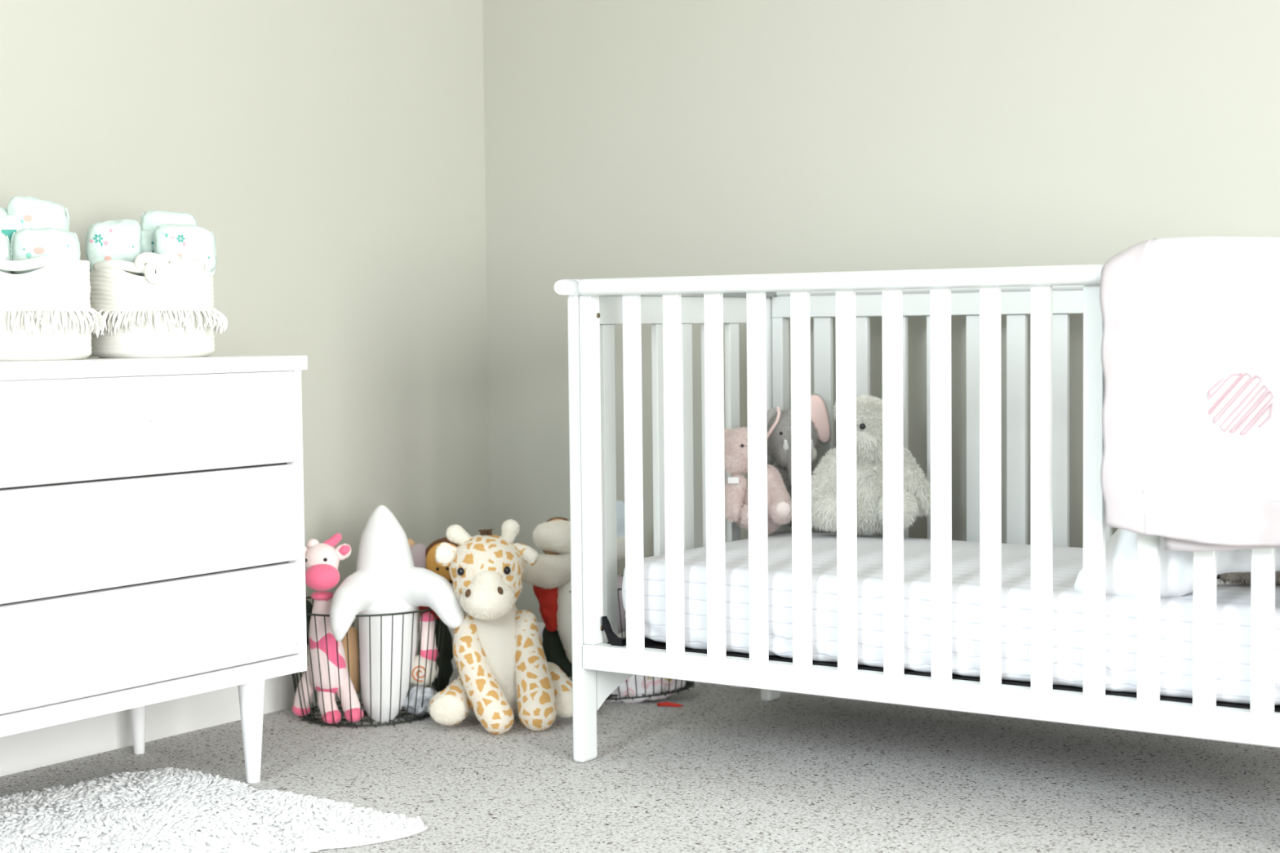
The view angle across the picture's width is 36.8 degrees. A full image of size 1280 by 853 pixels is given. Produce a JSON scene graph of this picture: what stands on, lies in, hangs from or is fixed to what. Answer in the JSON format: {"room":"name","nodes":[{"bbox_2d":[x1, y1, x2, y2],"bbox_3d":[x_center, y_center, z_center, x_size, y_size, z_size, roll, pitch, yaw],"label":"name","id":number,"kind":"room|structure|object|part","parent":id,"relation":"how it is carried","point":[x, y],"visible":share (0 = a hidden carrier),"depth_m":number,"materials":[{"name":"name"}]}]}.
{"room":"children's room","nodes":[
{"label":"children's room","id":0,"kind":"room"},
{"bbox_2d":[0,0,490,656],"bbox_3d":[-2.079,-0.560,2.259,0.100,2.550,6.100,1,4,34],"label":"wall","id":1,"kind":"structure","parent":0,"point":[331,153],"depth_m":4.21,"materials":[{"name":"grey paint"}]},
{"bbox_2d":[0,626,457,777],"bbox_3d":[-2.046,0.667,2.249,0.014,0.100,6.000,1,4,34],"label":"baseboard","id":2,"kind":"structure","parent":1,"relation":"attached to","point":[54,744],"depth_m":3.76,"materials":[{"name":"white paint"}]},
{"bbox_2d":[0,667,1279,852],"bbox_3d":[0.250,0.795,0.751,5.700,0.050,6.100,1,4,34],"label":"floor","id":3,"kind":"structure","parent":0,"point":[729,769],"depth_m":3.45,"materials":[{"name":"carpet"}]},
{"bbox_2d":[0,355,307,783],"bbox_3d":[-1.133,0.279,3.129,0.458,0.765,1.261,1,4,34],"label":"dresser","id":4,"kind":"object","parent":3,"relation":"on","point":[152,511],"visible":0.99,"depth_m":3.21,"materials":[{"name":"white paint"}]},
{"bbox_2d":[0,243,105,361],"bbox_3d":[-1.046,-0.211,3.264,0.261,0.197,0.262,-2,3,-18],"label":"rope basket","id":5,"kind":"object","parent":4,"relation":"on","point":[46,313],"visible":0.99,"depth_m":3.18,"materials":[{"name":"white fabric"}]},
{"bbox_2d":[0,206,7,216],"bbox_3d":[-1.113,-0.327,3.269,0.093,0.097,0.059,-1,3,-14],"label":"diaper","id":6,"kind":"object","parent":5,"relation":"in","point":[3,211],"visible":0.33,"depth_m":3.26,"materials":[{"name":"white"}]},
{"bbox_2d":[0,231,11,273],"bbox_3d":[-1.094,-0.282,3.223,0.076,0.092,0.064,-2,3,-18],"label":"diaper","id":7,"kind":"object","parent":5,"relation":"in","point":[4,239],"visible":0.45,"depth_m":3.21,"materials":[{"name":"white"}]},
{"bbox_2d":[0,213,23,274],"bbox_3d":[-1.070,-0.304,3.264,0.052,0.116,0.044,-2,3,-18],"label":"diaper","id":8,"kind":"object","parent":5,"relation":"in","point":[9,224],"visible":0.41,"depth_m":3.25,"materials":[{"name":"white"}]},
{"bbox_2d":[7,195,69,231],"bbox_3d":[-1.032,-0.350,3.294,0.104,0.089,0.058,-2,3,-17],"label":"diaper","id":9,"kind":"object","parent":5,"relation":"in","point":[33,213],"visible":0.62,"depth_m":3.27,"materials":[{"name":"white"}]},
{"bbox_3d":[-1.029,-0.277,3.189,0.196,0.058,0.073,-2,3,-18],"label":"handle","id":10,"kind":"part","parent":5,"relation":"part of","materials":[{"name":"white fabric"}]},
{"bbox_2d":[9,227,80,274],"bbox_3d":[-1.005,-0.293,3.249,0.114,0.086,0.071,-2,3,-18],"label":"diaper","id":11,"kind":"object","parent":5,"relation":"in","point":[25,243],"visible":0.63,"depth_m":3.22,"materials":[{"name":"white"}]},
{"bbox_3d":[-0.965,0.537,3.698,0.040,0.186,0.040,1,4,34],"label":"leg","id":12,"kind":"part","parent":4,"relation":"part of","materials":[{"name":"white paint"}]},
{"bbox_3d":[-0.973,0.012,3.002,0.030,0.166,1.193,1,4,34],"label":"drawer","id":13,"kind":"part","parent":4,"relation":"part of","materials":[{"name":"white paint"}]},
{"bbox_3d":[-0.971,0.186,3.012,0.030,0.177,1.193,1,4,34],"label":"drawer","id":14,"kind":"part","parent":4,"relation":"part of","materials":[{"name":"white paint"}]},
{"bbox_3d":[-0.969,0.361,3.021,0.030,0.168,1.193,1,4,34],"label":"drawer","id":15,"kind":"part","parent":4,"relation":"part of","materials":[{"name":"white paint"}]},
{"bbox_3d":[-0.811,-0.014,3.205,0.022,0.016,0.016,1,4,34],"label":"knob","id":16,"kind":"part","parent":4,"relation":"part of","materials":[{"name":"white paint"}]},
{"bbox_2d":[89,252,227,358],"bbox_3d":[-0.876,-0.217,3.461,0.260,0.185,0.260,-1,3,-14],"label":"rope basket","id":17,"kind":"object","parent":4,"relation":"on","point":[170,313],"visible":0.94,"depth_m":3.37,"materials":[{"name":"white fabric"}]},
{"bbox_2d":[85,218,142,272],"bbox_3d":[-0.939,-0.321,3.431,0.097,0.099,0.077,-1,3,-14],"label":"diaper","id":18,"kind":"object","parent":17,"relation":"in","point":[121,239],"visible":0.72,"depth_m":3.40,"materials":[{"name":"white"}]},
{"bbox_2d":[137,229,156,275],"bbox_3d":[-0.885,-0.310,3.486,0.056,0.094,0.048,-2,3,-26],"label":"diaper","id":19,"kind":"object","parent":17,"relation":"in","point":[148,246],"visible":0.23,"depth_m":3.46,"materials":[{"name":"white"}]},
{"bbox_3d":[-0.862,-0.276,3.377,0.192,0.058,0.092,-1,3,-14],"label":"handle","id":20,"kind":"part","parent":17,"relation":"part of","materials":[{"name":"white fabric"}]},
{"bbox_2d":[139,209,197,230],"bbox_3d":[-0.860,-0.348,3.514,0.106,0.096,0.056,-1,3,-14],"label":"diaper","id":21,"kind":"object","parent":17,"relation":"in","point":[149,220],"visible":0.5,"depth_m":3.49,"materials":[{"name":"white"}]},
{"bbox_2d":[153,223,217,275],"bbox_3d":[-0.818,-0.317,3.457,0.110,0.096,0.072,-1,3,-14],"label":"diaper","id":22,"kind":"object","parent":17,"relation":"in","point":[190,242],"visible":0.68,"depth_m":3.43,"materials":[{"name":"white"}]},
{"bbox_3d":[-0.697,0.547,3.455,0.049,0.186,0.049,1,4,34],"label":"leg","id":23,"kind":"part","parent":4,"relation":"part of","materials":[{"name":"white paint"}]},
{"bbox_2d":[0,767,427,852],"bbox_3d":[-0.905,0.648,3.045,0.886,0.027,0.897,1,4,34],"label":"shag rug","id":24,"kind":"object","parent":3,"relation":"on","point":[168,810],"visible":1,"depth_m":3.11,"materials":[{"name":"white carpet"}]},
{"bbox_2d":[292,593,446,728],"bbox_3d":[-0.575,0.489,4.049,0.349,0.237,0.349,1,4,33],"label":"wire basket","id":25,"kind":"object","parent":3,"relation":"on","point":[306,717],"visible":0.48,"depth_m":3.93,"materials":[{"name":"grey metal"}]},
{"bbox_2d":[306,600,313,644],"bbox_3d":[-0.701,0.410,4.027,0.045,0.098,0.040,-1,3,-8],"label":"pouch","id":26,"kind":"object","parent":25,"relation":"in","point":[308,605],"visible":0.13,"depth_m":4.01,"materials":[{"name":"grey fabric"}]},
{"bbox_2d":[292,533,363,724],"bbox_3d":[-0.648,0.416,3.956,0.171,0.389,0.100,0,3,11],"label":"giraffe","id":27,"kind":"object","parent":25,"relation":"in","point":[322,560],"visible":0.91,"depth_m":3.94,"materials":[{"name":"pink fabric"}]},
{"bbox_3d":[-0.687,0.537,3.991,0.075,0.119,0.044,1,3,22],"label":"leg","id":28,"kind":"part","parent":27,"relation":"part of","materials":[{"name":"white"}]},
{"bbox_3d":[-0.642,0.551,3.962,0.044,0.116,0.065,-1,3,-8],"label":"leg","id":29,"kind":"part","parent":27,"relation":"part of","materials":[{"name":"white fabric"}]},
{"bbox_3d":[-0.608,0.545,3.961,0.037,0.101,0.092,-3,4,-36],"label":"leg","id":30,"kind":"part","parent":27,"relation":"part of","materials":[{"name":"white"}]},
{"bbox_2d":[341,626,360,694],"bbox_3d":[-0.605,0.494,4.045,0.062,0.148,0.047,-1,3,-8],"label":"puppy","id":31,"kind":"object","parent":25,"relation":"in","point":[353,641],"visible":0.31,"depth_m":4.03},
{"bbox_2d":[329,505,464,722],"bbox_3d":[-0.502,0.392,3.967,0.270,0.452,0.225,-1,3,-8],"label":"plush whale","id":32,"kind":"object","parent":25,"relation":"in","point":[386,580],"visible":0.95,"depth_m":3.95,"materials":[{"name":"white fabric"}]},
{"bbox_2d":[407,538,415,547],"bbox_3d":[-0.499,0.295,4.152,0.042,0.104,0.039,-3,4,-35],"label":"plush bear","id":33,"kind":"object","parent":25,"relation":"in","point":[411,541],"visible":0.16,"depth_m":4.14},
{"bbox_2d":[409,543,426,568],"bbox_3d":[-0.474,0.306,4.131,0.073,0.110,0.054,-1,3,-8],"label":"cushion","id":34,"kind":"object","parent":25,"relation":"in","point":[418,550],"visible":0.27,"depth_m":4.11,"materials":[{"name":"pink fabric"}]},
{"bbox_2d":[402,685,438,715],"bbox_3d":[-0.455,0.571,4.000,0.090,0.065,0.060,-1,3,-8],"label":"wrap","id":35,"kind":"object","parent":25,"relation":"in","point":[429,693],"visible":0.73,"depth_m":3.98,"materials":[{"name":"white fabric"}]},
{"bbox_2d":[410,654,438,686],"bbox_3d":[-0.456,0.510,4.015,0.070,0.066,0.065,-1,3,-8],"label":"ball","id":36,"kind":"object","parent":25,"relation":"in","point":[422,660],"visible":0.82,"depth_m":3.99,"materials":[{"name":"white"}]},
{"bbox_2d":[419,612,438,661],"bbox_3d":[-0.442,0.441,4.018,0.040,0.106,0.039,-1,3,-8],"label":"doll","id":37,"kind":"object","parent":25,"relation":"in","point":[425,615],"visible":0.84,"depth_m":4.00,"materials":[{"name":"white"}]},
{"bbox_2d":[418,537,457,620],"bbox_3d":[-0.418,0.336,4.115,0.115,0.198,0.068,-1,3,-8],"label":"lion","id":38,"kind":"object","parent":25,"relation":"in","point":[432,565],"visible":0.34,"depth_m":4.09},
{"bbox_2d":[432,618,453,691],"bbox_3d":[-0.422,0.487,4.091,0.053,0.157,0.060,-1,3,-8],"label":"scarf","id":39,"kind":"object","parent":25,"relation":"in","point":[446,672],"visible":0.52,"depth_m":4.07,"materials":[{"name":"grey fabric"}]},
{"bbox_2d":[428,519,573,735],"bbox_3d":[-0.271,0.401,3.912,0.265,0.424,0.246,1,3,27],"label":"giraffe","id":40,"kind":"object","parent":3,"relation":"on","point":[504,672],"visible":0.98,"depth_m":3.88,"materials":[{"name":"white fabric"}]},
{"bbox_3d":[-0.360,0.558,3.939,0.078,0.093,0.180,1,3,30],"label":"leg","id":41,"kind":"part","parent":40,"relation":"part of","materials":[{"name":"white fabric"}]},
{"bbox_3d":[-0.322,0.500,3.882,0.075,0.230,0.184,-3,4,-36],"label":"arm","id":42,"kind":"part","parent":40,"relation":"part of"},
{"bbox_3d":[-0.214,0.495,3.899,0.086,0.234,0.161,-1,3,-6],"label":"arm","id":43,"kind":"part","parent":40,"relation":"part of"},
{"bbox_3d":[-0.201,0.541,3.970,0.184,0.112,0.077,1,3,26],"label":"leg","id":44,"kind":"part","parent":40,"relation":"part of","materials":[{"name":"beige fabric"}]},
{"bbox_2d":[567,574,694,701],"bbox_3d":[-0.034,0.458,4.218,0.334,0.267,0.333,-3,4,-43],"label":"wire basket","id":45,"kind":"object","parent":3,"relation":"on","point":[689,684],"visible":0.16,"depth_m":4.09,"materials":[{"name":"grey metal"}]},
{"bbox_2d":[533,585,558,631],"bbox_3d":[-0.198,0.376,4.123,0.059,0.130,0.061,1,3,24],"label":"cloth","id":46,"kind":"object","parent":45,"relation":"in","point":[547,598],"visible":0.7,"depth_m":4.11,"materials":[{"name":"red fabric"}]},
{"bbox_2d":[521,520,572,664],"bbox_3d":[-0.179,0.360,4.101,0.183,0.319,0.097,-3,4,-36],"label":"stuffed animal","id":47,"kind":"object","parent":45,"relation":"in","point":[549,571],"visible":0.59,"depth_m":4.08,"materials":[{"name":"white fabric"}]},
{"bbox_3d":[-0.193,0.304,4.086,0.152,0.084,0.084,-2,3,-29],"label":"arm","id":48,"kind":"part","parent":47,"relation":"part of","materials":[{"name":"white fabric"}]},
{"bbox_2d":[542,517,569,555],"bbox_3d":[-0.170,0.310,4.191,0.099,0.226,0.075,-3,4,-36],"label":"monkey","id":49,"kind":"object","parent":45,"relation":"in","point":[553,519],"visible":0.08,"depth_m":4.17},
{"bbox_2d":[542,626,572,676],"bbox_3d":[-0.170,0.481,4.170,0.088,0.126,0.060,-2,3,-18],"label":"cloth","id":50,"kind":"object","parent":45,"relation":"in","point":[554,651],"visible":0.46,"depth_m":4.14,"materials":[{"name":"grey fabric"}]},
{"bbox_2d":[617,573,626,634],"bbox_3d":[-0.070,0.389,4.212,0.139,0.139,0.120,-1,3,-1],"label":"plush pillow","id":51,"kind":"object","parent":45,"relation":"in","point":[620,578],"visible":0.1,"depth_m":4.17,"materials":[{"name":"grey fabric"}]},
{"bbox_2d":[616,500,625,560],"bbox_3d":[-0.045,0.228,4.203,0.073,0.134,0.060,-1,3,-1],"label":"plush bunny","id":52,"kind":"object","parent":51,"relation":"on","point":[620,504],"visible":0.23,"depth_m":4.18,"materials":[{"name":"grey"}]},
{"bbox_2d":[604,675,685,703],"bbox_3d":[-0.001,0.555,4.169,0.218,0.095,0.106,-1,3,0],"label":"printed swaddle","id":53,"kind":"object","parent":45,"relation":"in","point":[640,679],"visible":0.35,"depth_m":4.13,"materials":[{"name":"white fabric"}]},
{"bbox_2d":[657,702,683,706],"bbox_3d":[0.065,0.593,4.102,0.056,0.012,0.012,0,3,8],"label":"ribbon","id":54,"kind":"object","parent":3,"relation":"on","point":[663,704],"visible":1,"depth_m":4.10,"materials":[{"name":"red fabric"}]},
{"bbox_2d":[554,263,1279,763],"bbox_3d":[0.675,0.175,3.452,1.484,0.899,0.768,1,4,34],"label":"crib","id":55,"kind":"object","parent":3,"relation":"on","point":[602,660],"visible":0.82,"depth_m":3.30,"materials":[{"name":"white paint"}]},
{"bbox_3d":[-0.107,0.191,3.577,0.027,0.872,0.052,1,4,34],"label":"post","id":56,"kind":"part","parent":55,"relation":"part of","materials":[{"name":"white paint"}]},
{"bbox_3d":[0.089,0.461,3.874,0.022,0.113,0.632,1,4,34],"label":"rail","id":57,"kind":"part","parent":55,"relation":"part of","materials":[{"name":"white paint"}]},
{"bbox_3d":[0.083,-0.274,3.831,0.060,0.029,0.766,1,4,34],"label":"cap rail","id":58,"kind":"part","parent":55,"relation":"part of","materials":[{"name":"white paint"}]},
{"bbox_3d":[0.081,-0.232,3.838,0.022,0.054,0.632,1,4,34],"label":"rail","id":59,"kind":"part","parent":55,"relation":"part of","materials":[{"name":"white paint"}]},
{"bbox_3d":[0.278,0.157,4.141,0.027,0.872,0.052,1,4,34],"label":"post","id":60,"kind":"part","parent":55,"relation":"part of","materials":[{"name":"white paint"}]},
{"bbox_3d":[0.469,-0.241,3.134,1.371,0.032,0.052,1,4,34],"label":"rail","id":61,"kind":"part","parent":55,"relation":"part of","materials":[{"name":"white paint"}]},
{"bbox_3d":[0.867,-0.241,3.719,1.402,0.045,0.024,1,4,34],"label":"rail","id":62,"kind":"part","parent":55,"relation":"part of","materials":[{"name":"white paint"}]},
{"bbox_3d":[0.869,-0.277,3.720,1.371,0.029,0.052,1,4,34],"label":"cap rail","id":63,"kind":"part","parent":55,"relation":"part of","materials":[{"name":"white paint"}]},
{"bbox_3d":[0.482,0.440,3.178,1.402,0.046,0.034,1,4,34],"label":"rail","id":64,"kind":"part","parent":55,"relation":"part of","materials":[{"name":"white paint"}]},
{"bbox_2d":[622,531,1279,705],"bbox_3d":[0.677,0.316,3.450,1.324,0.167,0.643,1,4,34],"label":"mattress","id":65,"kind":"object","parent":55,"relation":"in","point":[1233,602],"visible":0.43,"depth_m":3.21,"materials":[{"name":"white fabric"}]},
{"bbox_2d":[724,426,791,534],"bbox_3d":[0.239,0.112,3.911,0.156,0.229,0.136,0,3,3],"label":"stuffed animal","id":66,"kind":"object","parent":65,"relation":"on","point":[735,441],"visible":0.7,"depth_m":3.88},
{"bbox_3d":[0.190,0.145,3.894,0.058,0.104,0.060,0,3,4],"label":"arm","id":67,"kind":"part","parent":66,"relation":"part of","materials":[{"name":"pink fur"}]},
{"bbox_3d":[0.224,0.182,3.905,0.060,0.065,0.116,-1,3,-10],"label":"leg","id":68,"kind":"part","parent":66,"relation":"part of","materials":[{"name":"pink fur"}]},
{"bbox_3d":[0.281,0.173,3.901,0.060,0.064,0.114,-1,3,-11],"label":"leg","id":69,"kind":"part","parent":66,"relation":"part of","materials":[{"name":"pink fur"}]},
{"bbox_3d":[0.275,0.133,3.901,0.073,0.098,0.050,1,3,27],"label":"arm","id":70,"kind":"part","parent":66,"relation":"part of","materials":[{"name":"pink fabric"}]},
{"bbox_2d":[766,393,831,527],"bbox_3d":[0.326,0.073,3.999,0.150,0.283,0.142,1,4,35],"label":"elephant","id":71,"kind":"object","parent":65,"relation":"on","point":[779,424],"visible":0.3,"depth_m":3.98},
{"bbox_2d":[811,394,930,536],"bbox_3d":[0.447,0.080,3.810,0.230,0.288,0.219,2,4,40],"label":"stuffed animal","id":72,"kind":"object","parent":65,"relation":"on","point":[917,491],"visible":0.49,"depth_m":3.80},
{"bbox_3d":[0.383,0.170,3.821,0.088,0.089,0.151,0,3,7],"label":"leg","id":73,"kind":"part","parent":72,"relation":"part of","materials":[{"name":"white fur"}]},
{"bbox_3d":[0.377,0.126,3.833,0.121,0.169,0.084,-2,3,-30],"label":"arm","id":74,"kind":"part","parent":72,"relation":"part of","materials":[{"name":"white fur"}]},
{"bbox_3d":[0.508,0.165,3.805,0.092,0.094,0.153,0,3,7],"label":"leg","id":75,"kind":"part","parent":72,"relation":"part of","materials":[{"name":"white fur"}]},
{"bbox_3d":[0.532,0.109,3.829,0.124,0.149,0.081,1,3,29],"label":"arm","id":76,"kind":"part","parent":72,"relation":"part of","materials":[{"name":"white fur"}]},
{"bbox_2d":[1074,528,1279,597],"bbox_3d":[0.898,0.172,2.986,0.452,0.212,0.105,1,3,30],"label":"pillow","id":77,"kind":"object","parent":65,"relation":"on","point":[1176,567],"visible":0.28,"depth_m":2.99,"materials":[{"name":"white fabric"}]},
{"bbox_2d":[1216,571,1279,586],"bbox_3d":[1.036,0.205,3.048,0.233,0.113,0.122,1,4,34],"label":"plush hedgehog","id":78,"kind":"object","parent":65,"relation":"on","point":[1234,578],"visible":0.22,"depth_m":3.05,"materials":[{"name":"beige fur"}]},
{"bbox_2d":[1099,236,1279,551],"bbox_3d":[0.917,-0.048,2.835,0.472,0.470,0.140,1,4,34],"label":"blanket","id":79,"kind":"object","parent":55,"relation":"on","point":[1190,345],"visible":1,"depth_m":2.84,"materials":[{"name":"white fabric"}]},
{"bbox_3d":[0.755,-0.064,2.942,0.083,0.445,0.135,1,4,34],"label":"satin trim","id":80,"kind":"part","parent":79,"relation":"part of","materials":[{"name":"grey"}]},
{"bbox_3d":[0.921,0.138,2.782,0.396,0.076,0.032,1,4,34],"label":"satin trim","id":81,"kind":"part","parent":79,"relation":"part of","materials":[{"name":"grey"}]},
{"bbox_2d":[482,0,1279,631],"bbox_3d":[1.924,-0.650,3.160,5.500,2.550,0.100,1,4,34],"label":"wall","id":82,"kind":"structure","parent":0,"point":[624,138],"depth_m":4.12,"materials":[{"name":"grey paint"}]},
{"bbox_2d":[537,622,1279,747],"bbox_3d":[1.911,0.576,3.172,5.486,0.100,0.014,1,4,34],"label":"baseboard","id":83,"kind":"structure","parent":82,"relation":"attached to","point":[540,625],"depth_m":4.04,"materials":[{"name":"white paint"}]}
]}

